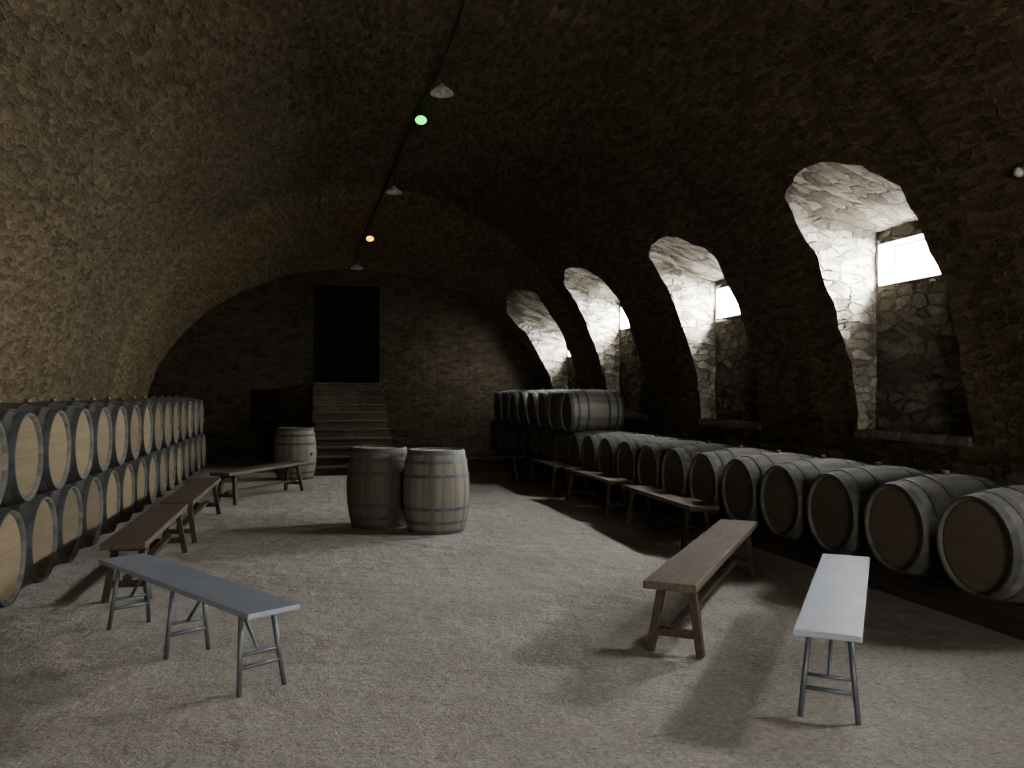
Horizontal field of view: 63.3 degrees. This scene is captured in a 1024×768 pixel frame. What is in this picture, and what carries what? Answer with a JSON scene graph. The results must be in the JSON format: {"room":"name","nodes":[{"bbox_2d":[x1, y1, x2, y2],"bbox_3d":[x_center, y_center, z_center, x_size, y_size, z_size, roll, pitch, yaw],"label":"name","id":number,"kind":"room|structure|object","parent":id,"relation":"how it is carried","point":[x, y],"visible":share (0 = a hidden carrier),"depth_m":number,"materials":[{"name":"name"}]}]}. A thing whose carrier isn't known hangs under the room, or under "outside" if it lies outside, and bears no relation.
{"room":"wine cellar","nodes":[
{"label":"wine cellar","id":0,"kind":"room"},
{"bbox_2d":[146,269,545,461],"bbox_3d":[-3.425,-0.572,18.892,9.450,4.507,0.620,0,-1,-14],"label":"wall","id":1,"kind":"structure","parent":0,"point":[443,358],"depth_m":18.69,"materials":[{"name":"stone"}]},
{"bbox_2d":[314,288,376,382],"bbox_3d":[-3.803,-1.097,18.990,1.420,2.140,0.122,0,-1,-14],"label":"door","id":2,"kind":"structure","parent":1,"relation":"in","point":[345,320],"depth_m":18.99,"materials":[{"name":"black"}]},
{"bbox_2d":[310,280,382,287],"bbox_3d":[-3.708,-2.236,18.613,1.600,0.110,0.220,0,-1,-14],"label":"trim","id":3,"kind":"structure","parent":1,"relation":"attached to","point":[312,282],"depth_m":18.52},
{"bbox_2d":[0,0,1023,470],"bbox_3d":[-0.747,-1.537,7.610,9.069,4.569,23.161,0,-1,-14],"label":"ceiling","id":4,"kind":"structure","parent":0,"point":[162,162],"depth_m":9.19,"materials":[{"name":"stone"}]},
{"bbox_2d":[351,263,362,269],"bbox_3d":[-3.328,-2.651,17.818,0.270,0.367,0.270,0,-1,-14],"label":"pendant lamp","id":5,"kind":"object","parent":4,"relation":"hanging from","point":[356,266],"visible":1,"depth_m":17.78,"materials":[{"name":"grey metal"}]},
{"bbox_2d":[356,0,465,252],"bbox_3d":[-1.691,-3.342,12.469,0.279,0.944,11.214,0,-1,-16],"label":"cable","id":6,"kind":"object","parent":4,"relation":"hanging from","point":[463,2],"visible":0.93,"depth_m":10.43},
{"bbox_2d":[366,234,373,240],"bbox_3d":[-2.857,-3.063,16.698,0.151,0.392,0.128,0,-1,-14],"label":"lamp","id":7,"kind":"object","parent":6,"relation":"hanging from","point":[369,238],"visible":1,"depth_m":16.66,"materials":[{"name":"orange glass"}]},
{"bbox_2d":[386,186,401,194],"bbox_3d":[-1.976,-3.407,13.898,0.270,0.421,0.270,0,-1,-14],"label":"pendant lamp","id":8,"kind":"object","parent":6,"relation":"hanging from","point":[393,190],"visible":1,"depth_m":13.88,"materials":[{"name":"grey metal"}]},
{"bbox_2d":[415,105,426,124],"bbox_3d":[-1.185,-3.514,10.809,0.151,0.266,0.128,0,-1,-14],"label":"lamp","id":9,"kind":"object","parent":6,"relation":"hanging from","point":[420,119],"visible":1,"depth_m":10.77,"materials":[{"name":"green glass"}]},
{"bbox_2d":[430,67,453,97],"bbox_3d":[-0.804,-3.490,9.528,0.270,0.324,0.270,0,-1,-14],"label":"pendant lamp","id":10,"kind":"object","parent":6,"relation":"hanging from","point":[441,91],"visible":1,"depth_m":9.53,"materials":[{"name":"grey metal"}]},
{"bbox_2d":[1013,163,1023,177],"bbox_3d":[3.650,-1.531,5.950,0.105,0.105,0.090,0,-1,-14],"label":"lamp","id":11,"kind":"object","parent":4,"relation":"attached to","point":[1018,171],"visible":1,"depth_m":5.93,"materials":[{"name":"grey paint"}]},
{"bbox_2d":[0,459,1023,767],"bbox_3d":[-0.690,1.635,7.819,9.830,0.120,23.950,0,-1,-14],"label":"floor","id":12,"kind":"structure","parent":0,"point":[518,637],"depth_m":4.65,"materials":[{"name":"grey concrete"}]},
{"bbox_2d":[99,504,187,601],"bbox_3d":[-2.975,1.346,6.827,0.334,0.440,2.100,0,-1,-14],"label":"wooden bench","id":13,"kind":"object","parent":12,"relation":"on","point":[143,531],"visible":0.94,"depth_m":6.35,"materials":[{"name":"brown wood"}]},
{"bbox_2d":[160,477,220,542],"bbox_3d":[-3.509,1.369,9.167,0.334,0.440,2.300,0,-1,-13],"label":"wooden bench","id":14,"kind":"object","parent":12,"relation":"on","point":[190,493],"visible":0.88,"depth_m":8.76,"materials":[{"name":"brown wood"}]},
{"bbox_2d":[99,553,299,697],"bbox_3d":[-1.857,1.332,4.752,1.909,0.432,0.290,-1,-1,44],"label":"bench","id":15,"kind":"object","parent":12,"relation":"on","point":[247,603],"visible":1,"depth_m":4.59,"materials":[{"name":"blue paint"}]},
{"bbox_2d":[210,461,307,504],"bbox_3d":[-3.557,1.394,11.832,0.334,0.440,1.972,0,-1,17],"label":"wooden bench","id":16,"kind":"object","parent":12,"relation":"on","point":[233,473],"visible":0.93,"depth_m":11.52,"materials":[{"name":"brown wood"}]},
{"bbox_2d":[274,427,316,479],"bbox_3d":[-3.746,1.198,14.383,0.740,0.882,0.715,0,-1,27],"label":"wine barrel","id":17,"kind":"object","parent":12,"relation":"on","point":[290,443],"visible":0.83,"depth_m":14.11,"materials":[{"name":"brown wood"}]},
{"bbox_2d":[311,383,391,475],"bbox_3d":[-3.255,0.809,16.723,1.523,1.705,3.610,0,-1,-14],"label":"stone staircase","id":18,"kind":"structure","parent":12,"relation":"on","point":[345,416],"depth_m":16.70,"materials":[{"name":"grey stone"}]},
{"bbox_2d":[347,445,407,529],"bbox_3d":[-1.497,1.149,9.361,0.718,0.882,0.718,0,-1,-5],"label":"wine barrel","id":19,"kind":"object","parent":12,"relation":"on","point":[374,472],"visible":0.88,"depth_m":9.06,"materials":[{"name":"brown wood"}]},
{"bbox_2d":[403,447,468,534],"bbox_3d":[-0.823,1.146,9.001,0.718,0.882,0.718,0,-1,-3],"label":"wine barrel","id":20,"kind":"object","parent":12,"relation":"on","point":[435,479],"visible":1,"depth_m":8.71,"materials":[{"name":"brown wood"}]},
{"bbox_2d":[466,455,525,481],"bbox_3d":[-0.653,1.413,13.749,1.751,0.440,0.334,0,-1,-12],"label":"wooden bench","id":21,"kind":"object","parent":12,"relation":"on","point":[512,458],"visible":0.59,"depth_m":13.76,"materials":[{"name":"brown wood"}]},
{"bbox_2d":[526,457,573,494],"bbox_3d":[0.565,1.403,12.785,0.334,0.440,1.600,0,-1,-14],"label":"wooden bench","id":22,"kind":"object","parent":12,"relation":"on","point":[555,465],"visible":0.88,"depth_m":12.48,"materials":[{"name":"brown wood"}]},
{"bbox_2d":[564,467,632,515],"bbox_3d":[1.089,1.384,10.803,0.334,0.440,1.800,0,-1,-14],"label":"wooden bench","id":23,"kind":"object","parent":12,"relation":"on","point":[610,480],"visible":0.96,"depth_m":10.45,"materials":[{"name":"brown wood"}]},
{"bbox_2d":[621,484,718,549],"bbox_3d":[1.597,1.363,8.637,0.334,0.440,1.850,0,-1,-12],"label":"wooden bench","id":24,"kind":"object","parent":12,"relation":"on","point":[688,504],"visible":0.89,"depth_m":8.34,"materials":[{"name":"brown wood"}]},
{"bbox_2d":[643,519,757,657],"bbox_3d":[1.376,1.336,5.738,0.334,0.440,2.482,0,-1,24],"label":"wooden bench","id":25,"kind":"object","parent":12,"relation":"on","point":[694,565],"visible":1,"depth_m":5.07,"materials":[{"name":"brown wood"}]},
{"bbox_2d":[500,451,1023,640],"bbox_3d":[1.469,1.511,11.821,0.100,0.205,14.300,0,-1,-14],"label":"support beam","id":26,"kind":"structure","parent":12,"relation":"on","point":[939,594],"depth_m":6.12,"materials":[{"name":"brown wood"}]},
{"bbox_2d":[490,420,499,449],"bbox_3d":[-0.003,1.105,18.455,0.882,0.744,0.718,0,-1,-14],"label":"wine barrel","id":27,"kind":"object","parent":26,"relation":"on","point":[493,426],"visible":0.25,"depth_m":18.32,"materials":[{"name":"brown wood"}]},
{"bbox_2d":[493,389,516,421],"bbox_3d":[0.082,0.478,18.111,0.882,0.744,0.718,0,-1,-14],"label":"wine barrel","id":28,"kind":"object","parent":27,"relation":"on","point":[497,396],"visible":0.24,"depth_m":17.97,"materials":[{"name":"brown wood"}]},
{"bbox_2d":[531,427,545,456],"bbox_3d":[0.849,1.071,14.957,0.882,0.744,0.718,0,-1,-14],"label":"wine barrel","id":29,"kind":"object","parent":26,"relation":"on","point":[537,434],"visible":0.17,"depth_m":14.81,"materials":[{"name":"brown wood"}]},
{"bbox_2d":[536,388,566,428],"bbox_3d":[0.935,0.444,14.614,0.882,0.744,0.718,0,-1,-14],"label":"wine barrel","id":30,"kind":"object","parent":29,"relation":"on","point":[543,397],"visible":0.33,"depth_m":14.47,"materials":[{"name":"brown wood"}]},
{"bbox_2d":[542,428,557,459],"bbox_3d":[1.020,1.065,14.258,0.882,0.744,0.718,0,-1,-14],"label":"wine barrel","id":31,"kind":"object","parent":26,"relation":"on","point":[548,437],"visible":0.15,"depth_m":14.13,"materials":[{"name":"brown wood"}]},
{"bbox_2d":[548,388,581,430],"bbox_3d":[1.105,0.437,13.914,0.882,0.744,0.718,0,-1,-14],"label":"wine barrel","id":32,"kind":"object","parent":31,"relation":"on","point":[554,401],"visible":0.27,"depth_m":13.77,"materials":[{"name":"brown wood"}]},
{"bbox_2d":[554,430,571,462],"bbox_3d":[1.190,1.058,13.558,0.882,0.744,0.718,0,-1,-14],"label":"wine barrel","id":33,"kind":"object","parent":26,"relation":"on","point":[561,437],"visible":0.16,"depth_m":13.40,"materials":[{"name":"brown wood"}]},
{"bbox_2d":[560,388,624,432],"bbox_3d":[1.276,0.430,13.215,0.882,0.744,0.718,0,-1,-14],"label":"wine barrel","id":34,"kind":"object","parent":33,"relation":"on","point":[587,409],"visible":0.93,"depth_m":12.94,"materials":[{"name":"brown wood"}]},
{"bbox_2d":[567,428,620,466],"bbox_3d":[1.361,1.051,12.859,0.882,0.744,0.718,0,-1,-14],"label":"wine barrel","id":35,"kind":"object","parent":26,"relation":"on","point":[575,440],"visible":0.37,"depth_m":12.72,"materials":[{"name":"brown wood"}]},
{"bbox_2d":[581,430,637,470],"bbox_3d":[1.532,1.044,12.159,0.882,0.744,0.718,0,-1,-14],"label":"wine barrel","id":36,"kind":"object","parent":26,"relation":"on","point":[590,446],"visible":0.32,"depth_m":12.02,"materials":[{"name":"brown wood"}]},
{"bbox_2d":[598,432,659,475],"bbox_3d":[1.702,1.038,11.460,0.882,0.744,0.718,0,-1,-14],"label":"wine barrel","id":37,"kind":"object","parent":26,"relation":"on","point":[608,447],"visible":0.27,"depth_m":11.32,"materials":[{"name":"brown wood"}]},
{"bbox_2d":[616,435,677,483],"bbox_3d":[1.873,1.031,10.761,0.882,0.744,0.718,0,-1,-14],"label":"wine barrel","id":38,"kind":"object","parent":26,"relation":"on","point":[628,451],"visible":0.37,"depth_m":10.61,"materials":[{"name":"brown wood"}]},
{"bbox_2d":[637,438,705,488],"bbox_3d":[2.043,1.024,10.061,0.882,0.744,0.718,0,-1,-14],"label":"wine barrel","id":39,"kind":"object","parent":26,"relation":"on","point":[650,457],"visible":0.28,"depth_m":9.90,"materials":[{"name":"brown wood"}]},
{"bbox_2d":[661,441,737,496],"bbox_3d":[2.214,1.017,9.361,0.882,0.744,0.718,0,-1,-14],"label":"wine barrel","id":40,"kind":"object","parent":26,"relation":"on","point":[676,462],"visible":0.27,"depth_m":9.20,"materials":[{"name":"brown wood"}]},
{"bbox_2d":[689,445,774,516],"bbox_3d":[2.384,1.011,8.662,0.882,0.744,0.718,0,-1,-14],"label":"wine barrel","id":41,"kind":"object","parent":26,"relation":"on","point":[706,470],"visible":0.39,"depth_m":8.49,"materials":[{"name":"brown wood"}]},
{"bbox_2d":[721,450,819,527],"bbox_3d":[2.555,1.004,7.963,0.882,0.744,0.718,0,-1,-14],"label":"wine barrel","id":42,"kind":"object","parent":26,"relation":"on","point":[742,477],"visible":0.43,"depth_m":7.80,"materials":[{"name":"brown wood"}]},
{"bbox_2d":[760,455,869,541],"bbox_3d":[2.725,0.997,7.263,0.882,0.744,0.718,0,-1,-14],"label":"wine barrel","id":43,"kind":"object","parent":26,"relation":"on","point":[784,489],"visible":0.54,"depth_m":7.09,"materials":[{"name":"brown wood"}]},
{"bbox_2d":[806,462,932,557],"bbox_3d":[2.896,0.990,6.564,0.882,0.744,0.718,0,-1,-14],"label":"wine barrel","id":44,"kind":"object","parent":26,"relation":"on","point":[836,499],"visible":0.49,"depth_m":6.39,"materials":[{"name":"brown wood"}]},
{"bbox_2d":[864,470,1010,577],"bbox_3d":[3.066,0.984,5.864,0.882,0.744,0.718,0,-1,-14],"label":"wine barrel","id":45,"kind":"object","parent":26,"relation":"on","point":[901,516],"visible":0.66,"depth_m":5.69,"materials":[{"name":"brown wood"}]},
{"bbox_2d":[936,485,1023,603],"bbox_3d":[3.237,0.977,5.165,0.882,0.744,0.718,0,-1,-14],"label":"wine barrel","id":46,"kind":"object","parent":26,"relation":"on","point":[980,534],"visible":1,"depth_m":5.01,"materials":[{"name":"brown wood"}]},
{"bbox_3d":[0.338,1.091,17.056,0.882,0.744,0.718,0,-1,-14],"label":"wine barrel","id":47,"kind":"object","parent":26,"relation":"on","visible":0},
{"bbox_2d":[508,389,533,423],"bbox_3d":[0.423,0.464,16.712,0.882,0.744,0.718,0,-1,-14],"label":"wine barrel","id":48,"kind":"object","parent":47,"relation":"on","point":[512,404],"visible":0.24,"depth_m":16.56,"materials":[{"name":"brown wood"}]},
{"bbox_3d":[0.679,1.078,15.657,0.882,0.744,0.718,0,-1,-14],"label":"wine barrel","id":49,"kind":"object","parent":26,"relation":"on","visible":0},
{"bbox_2d":[517,388,543,425],"bbox_3d":[0.594,0.457,16.013,0.882,0.744,0.718,0,-1,-14],"label":"wine barrel","id":50,"kind":"object","parent":49,"relation":"on","point":[522,397],"visible":0.3,"depth_m":15.86,"materials":[{"name":"brown wood"}]},
{"bbox_2d":[526,388,554,426],"bbox_3d":[0.764,0.451,15.313,0.882,0.744,0.718,0,-1,-14],"label":"wine barrel","id":51,"kind":"object","parent":49,"relation":"on","point":[531,403],"visible":0.24,"depth_m":15.16,"materials":[{"name":"brown wood"}]},
{"bbox_2d":[793,553,869,725],"bbox_3d":[1.796,1.330,4.565,0.290,0.432,1.934,0,-1,24],"label":"bench","id":52,"kind":"object","parent":12,"relation":"on","point":[834,605],"visible":1,"depth_m":4.01,"materials":[{"name":"blue paint"}]},
{"bbox_3d":[1.741,1.512,11.887,0.100,0.205,14.300,0,-1,-14],"label":"support beam","id":53,"kind":"structure","parent":12,"relation":"on","visible":0},
{"bbox_3d":[0.167,1.098,17.755,0.882,0.744,0.718,0,-1,-14],"label":"wine barrel","id":54,"kind":"object","parent":53,"relation":"on","visible":0},
{"bbox_2d":[500,389,524,422],"bbox_3d":[0.253,0.471,17.412,0.882,0.744,0.718,0,-1,-14],"label":"wine barrel","id":55,"kind":"object","parent":54,"relation":"on","point":[505,396],"visible":0.3,"depth_m":17.28,"materials":[{"name":"brown wood"}]},
{"bbox_3d":[-4.642,1.557,9.867,0.100,0.075,11.600,0,-1,-14],"label":"support beam","id":56,"kind":"structure","parent":12,"relation":"on","visible":0},
{"bbox_2d":[0,508,26,608],"bbox_3d":[-3.661,1.108,5.252,0.882,0.744,0.718,0,-1,-14],"label":"wine barrel","id":57,"kind":"object","parent":56,"relation":"on","point":[13,542],"visible":1,"depth_m":5.43,"materials":[{"name":"brown wood"}]},
{"bbox_2d":[0,407,43,506],"bbox_3d":[-3.746,0.487,5.608,0.882,0.744,0.718,0,-1,-14],"label":"wine barrel","id":58,"kind":"object","parent":57,"relation":"on","point":[22,429],"visible":0.95,"depth_m":5.63,"materials":[{"name":"brown wood"}]},
{"bbox_2d":[0,495,57,586],"bbox_3d":[-3.831,1.115,5.952,0.882,0.744,0.718,0,-1,-14],"label":"wine barrel","id":59,"kind":"object","parent":56,"relation":"on","point":[39,515],"visible":0.62,"depth_m":5.98,"materials":[{"name":"brown wood"}]},
{"bbox_2d":[0,400,70,493],"bbox_3d":[-3.916,0.494,6.308,0.882,0.744,0.718,0,-1,-14],"label":"wine barrel","id":60,"kind":"object","parent":59,"relation":"on","point":[54,423],"visible":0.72,"depth_m":6.31,"materials":[{"name":"brown wood"}]},
{"bbox_2d":[36,484,82,565],"bbox_3d":[-4.002,1.121,6.651,0.882,0.744,0.718,0,-1,-14],"label":"wine barrel","id":61,"kind":"object","parent":56,"relation":"on","point":[67,500],"visible":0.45,"depth_m":6.68,"materials":[{"name":"brown wood"}]},
{"bbox_2d":[8,399,93,483],"bbox_3d":[-4.087,0.501,7.007,0.882,0.744,0.718,0,-1,-14],"label":"wine barrel","id":62,"kind":"object","parent":61,"relation":"on","point":[80,420],"visible":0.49,"depth_m":7.02,"materials":[{"name":"brown wood"}]},
{"bbox_2d":[66,476,102,548],"bbox_3d":[-4.172,1.128,7.351,0.882,0.744,0.718,0,-1,-14],"label":"wine barrel","id":63,"kind":"object","parent":56,"relation":"on","point":[90,489],"visible":0.25,"depth_m":7.39,"materials":[{"name":"brown wood"}]},
{"bbox_2d":[42,399,112,475],"bbox_3d":[-4.257,0.507,7.707,0.882,0.744,0.718,0,-1,-14],"label":"wine barrel","id":64,"kind":"object","parent":63,"relation":"on","point":[100,415],"visible":0.28,"depth_m":7.73,"materials":[{"name":"brown wood"}]},
{"bbox_2d":[89,469,119,534],"bbox_3d":[-4.343,1.135,8.050,0.882,0.744,0.718,0,-1,-14],"label":"wine barrel","id":65,"kind":"object","parent":56,"relation":"on","point":[109,479],"visible":0.27,"depth_m":8.09,"materials":[{"name":"brown wood"}]},
{"bbox_2d":[65,398,127,467],"bbox_3d":[-4.428,0.514,8.406,0.882,0.744,0.718,0,-1,-14],"label":"wine barrel","id":66,"kind":"object","parent":65,"relation":"on","point":[118,414],"visible":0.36,"depth_m":8.42,"materials":[{"name":"brown wood"}]},
{"bbox_2d":[108,463,134,523],"bbox_3d":[-4.513,1.141,8.750,0.882,0.744,0.718,0,-1,-14],"label":"wine barrel","id":67,"kind":"object","parent":56,"relation":"on","point":[125,472],"visible":0.2,"depth_m":8.80,"materials":[{"name":"brown wood"}]},
{"bbox_2d":[124,457,146,513],"bbox_3d":[-4.684,1.148,9.449,0.882,0.744,0.718,0,-1,-14],"label":"wine barrel","id":68,"kind":"object","parent":56,"relation":"on","point":[139,465],"visible":0.17,"depth_m":9.51,"materials":[{"name":"brown wood"}]},
{"bbox_2d":[78,398,141,461],"bbox_3d":[-4.598,0.521,9.105,0.882,0.744,0.718,0,-1,-14],"label":"wine barrel","id":69,"kind":"object","parent":68,"relation":"on","point":[132,410],"visible":0.27,"depth_m":9.13,"materials":[{"name":"brown wood"}]},
{"bbox_2d":[101,397,152,456],"bbox_3d":[-4.769,0.528,9.805,0.882,0.744,0.718,0,-1,-14],"label":"wine barrel","id":70,"kind":"object","parent":68,"relation":"on","point":[145,409],"visible":0.27,"depth_m":9.85,"materials":[{"name":"brown wood"}]},
{"bbox_2d":[139,453,157,504],"bbox_3d":[-4.854,1.155,10.149,0.882,0.744,0.718,0,-1,-14],"label":"wine barrel","id":71,"kind":"object","parent":56,"relation":"on","point":[150,460],"visible":0.21,"depth_m":10.23,"materials":[{"name":"brown wood"}]},
{"bbox_2d":[117,397,162,452],"bbox_3d":[-4.939,0.534,10.505,0.882,0.744,0.718,0,-1,-14],"label":"wine barrel","id":72,"kind":"object","parent":71,"relation":"on","point":[157,414],"visible":0.2,"depth_m":10.56,"materials":[{"name":"brown wood"}]},
{"bbox_2d":[151,449,167,497],"bbox_3d":[-5.025,1.162,10.848,0.882,0.744,0.718,0,-1,-14],"label":"wine barrel","id":73,"kind":"object","parent":56,"relation":"on","point":[161,456],"visible":0.2,"depth_m":10.93,"materials":[{"name":"brown wood"}]},
{"bbox_2d":[161,446,175,490],"bbox_3d":[-5.195,1.169,11.548,0.882,0.744,0.718,0,-1,-14],"label":"wine barrel","id":74,"kind":"object","parent":56,"relation":"on","point":[170,452],"visible":0.23,"depth_m":11.63,"materials":[{"name":"brown wood"}]},
{"bbox_2d":[129,397,171,448],"bbox_3d":[-5.110,0.541,11.204,0.882,0.744,0.718,0,-1,-14],"label":"wine barrel","id":75,"kind":"object","parent":74,"relation":"on","point":[166,408],"visible":0.16,"depth_m":11.24,"materials":[{"name":"brown wood"}]},
{"bbox_2d":[139,396,179,444],"bbox_3d":[-5.280,0.548,11.903,0.882,0.744,0.718,0,-1,-14],"label":"wine barrel","id":76,"kind":"object","parent":74,"relation":"on","point":[174,405],"visible":0.23,"depth_m":11.96,"materials":[{"name":"brown wood"}]},
{"bbox_2d":[169,443,182,485],"bbox_3d":[-5.366,1.175,12.247,0.882,0.744,0.718,0,-1,-14],"label":"wine barrel","id":77,"kind":"object","parent":56,"relation":"on","point":[178,449],"visible":0.2,"depth_m":12.34,"materials":[{"name":"brown wood"}]},
{"bbox_2d":[151,396,186,441],"bbox_3d":[-5.451,0.555,12.603,0.882,0.744,0.718,0,-1,-14],"label":"wine barrel","id":78,"kind":"object","parent":77,"relation":"on","point":[182,406],"visible":0.25,"depth_m":12.67,"materials":[{"name":"brown wood"}]},
{"bbox_2d":[178,440,189,479],"bbox_3d":[-5.536,1.182,12.947,0.882,0.744,0.718,0,-1,-14],"label":"wine barrel","id":79,"kind":"object","parent":56,"relation":"on","point":[185,444],"visible":0.16,"depth_m":13.04,"materials":[{"name":"brown wood"}]},
{"bbox_2d":[185,438,195,475],"bbox_3d":[-5.707,1.189,13.646,0.882,0.744,0.718,0,-1,-14],"label":"wine barrel","id":80,"kind":"object","parent":56,"relation":"on","point":[192,447],"visible":0.16,"depth_m":13.81,"materials":[{"name":"brown wood"}]},
{"bbox_2d":[157,396,192,438],"bbox_3d":[-5.622,0.561,13.302,0.882,0.744,0.718,0,-1,-14],"label":"wine barrel","id":81,"kind":"object","parent":80,"relation":"on","point":[189,408],"visible":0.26,"depth_m":13.35,"materials":[{"name":"brown wood"}]},
{"bbox_2d":[167,396,198,436],"bbox_3d":[-5.792,0.568,14.002,0.882,0.744,0.718,0,-1,-14],"label":"wine barrel","id":82,"kind":"object","parent":80,"relation":"on","point":[194,402],"visible":0.24,"depth_m":14.04,"materials":[{"name":"brown wood"}]},
{"bbox_2d":[191,436,200,471],"bbox_3d":[-5.877,1.195,14.346,0.882,0.744,0.718,0,-1,-14],"label":"wine barrel","id":83,"kind":"object","parent":56,"relation":"on","point":[196,438],"visible":0.15,"depth_m":14.43,"materials":[{"name":"brown wood"}]},
{"bbox_2d":[174,395,203,434],"bbox_3d":[-5.963,0.575,14.701,0.882,0.744,0.718,0,-1,-14],"label":"wine barrel","id":84,"kind":"object","parent":83,"relation":"on","point":[200,402],"visible":0.23,"depth_m":14.81,"materials":[{"name":"brown wood"}]},
{"bbox_2d":[197,434,205,467],"bbox_3d":[-6.048,1.202,15.045,0.882,0.744,0.718,0,-1,-14],"label":"wine barrel","id":85,"kind":"object","parent":56,"relation":"on","point":[202,436],"visible":0.16,"depth_m":15.20,"materials":[{"name":"brown wood"}]},
{"bbox_2d":[507,161,1023,485],"bbox_3d":[3.139,-0.270,8.538,1.681,3.760,23.147,0,-1,-14],"label":"wall","id":86,"kind":"structure","parent":0,"point":[902,347],"depth_m":8.69,"materials":[{"name":"stone"}]},
{"bbox_2d":[620,310,648,419],"bbox_3d":[2.285,-0.457,15.036,0.520,2.164,1.945,0,-1,-14],"label":"window","id":87,"kind":"structure","parent":86,"relation":"in","point":[624,324],"depth_m":14.81,"materials":[{"name":"white paint"}]},
{"bbox_2d":[698,283,762,429],"bbox_3d":[3.173,-0.428,11.393,0.520,2.037,1.725,0,-1,-14],"label":"window","id":88,"kind":"structure","parent":86,"relation":"in","point":[723,295],"depth_m":12.06,"materials":[{"name":"white paint"}]},
{"bbox_2d":[854,229,970,446],"bbox_3d":[4.002,-0.480,7.993,0.520,2.073,1.565,0,-1,-14],"label":"window","id":89,"kind":"structure","parent":86,"relation":"in","point":[887,252],"depth_m":8.39,"materials":[{"name":"white paint"}]},
{"bbox_3d":[-3.490,1.101,4.553,0.882,0.744,0.718,0,-1,-14],"label":"wine barrel","id":90,"kind":"object","parent":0,"visible":0},
{"bbox_2d":[0,422,8,504],"bbox_3d":[-3.575,0.480,4.909,0.882,0.744,0.718,0,-1,-14],"label":"wine barrel","id":91,"kind":"object","parent":90,"relation":"on","point":[4,456],"visible":1,"depth_m":5.26,"materials":[{"name":"brown wood"}]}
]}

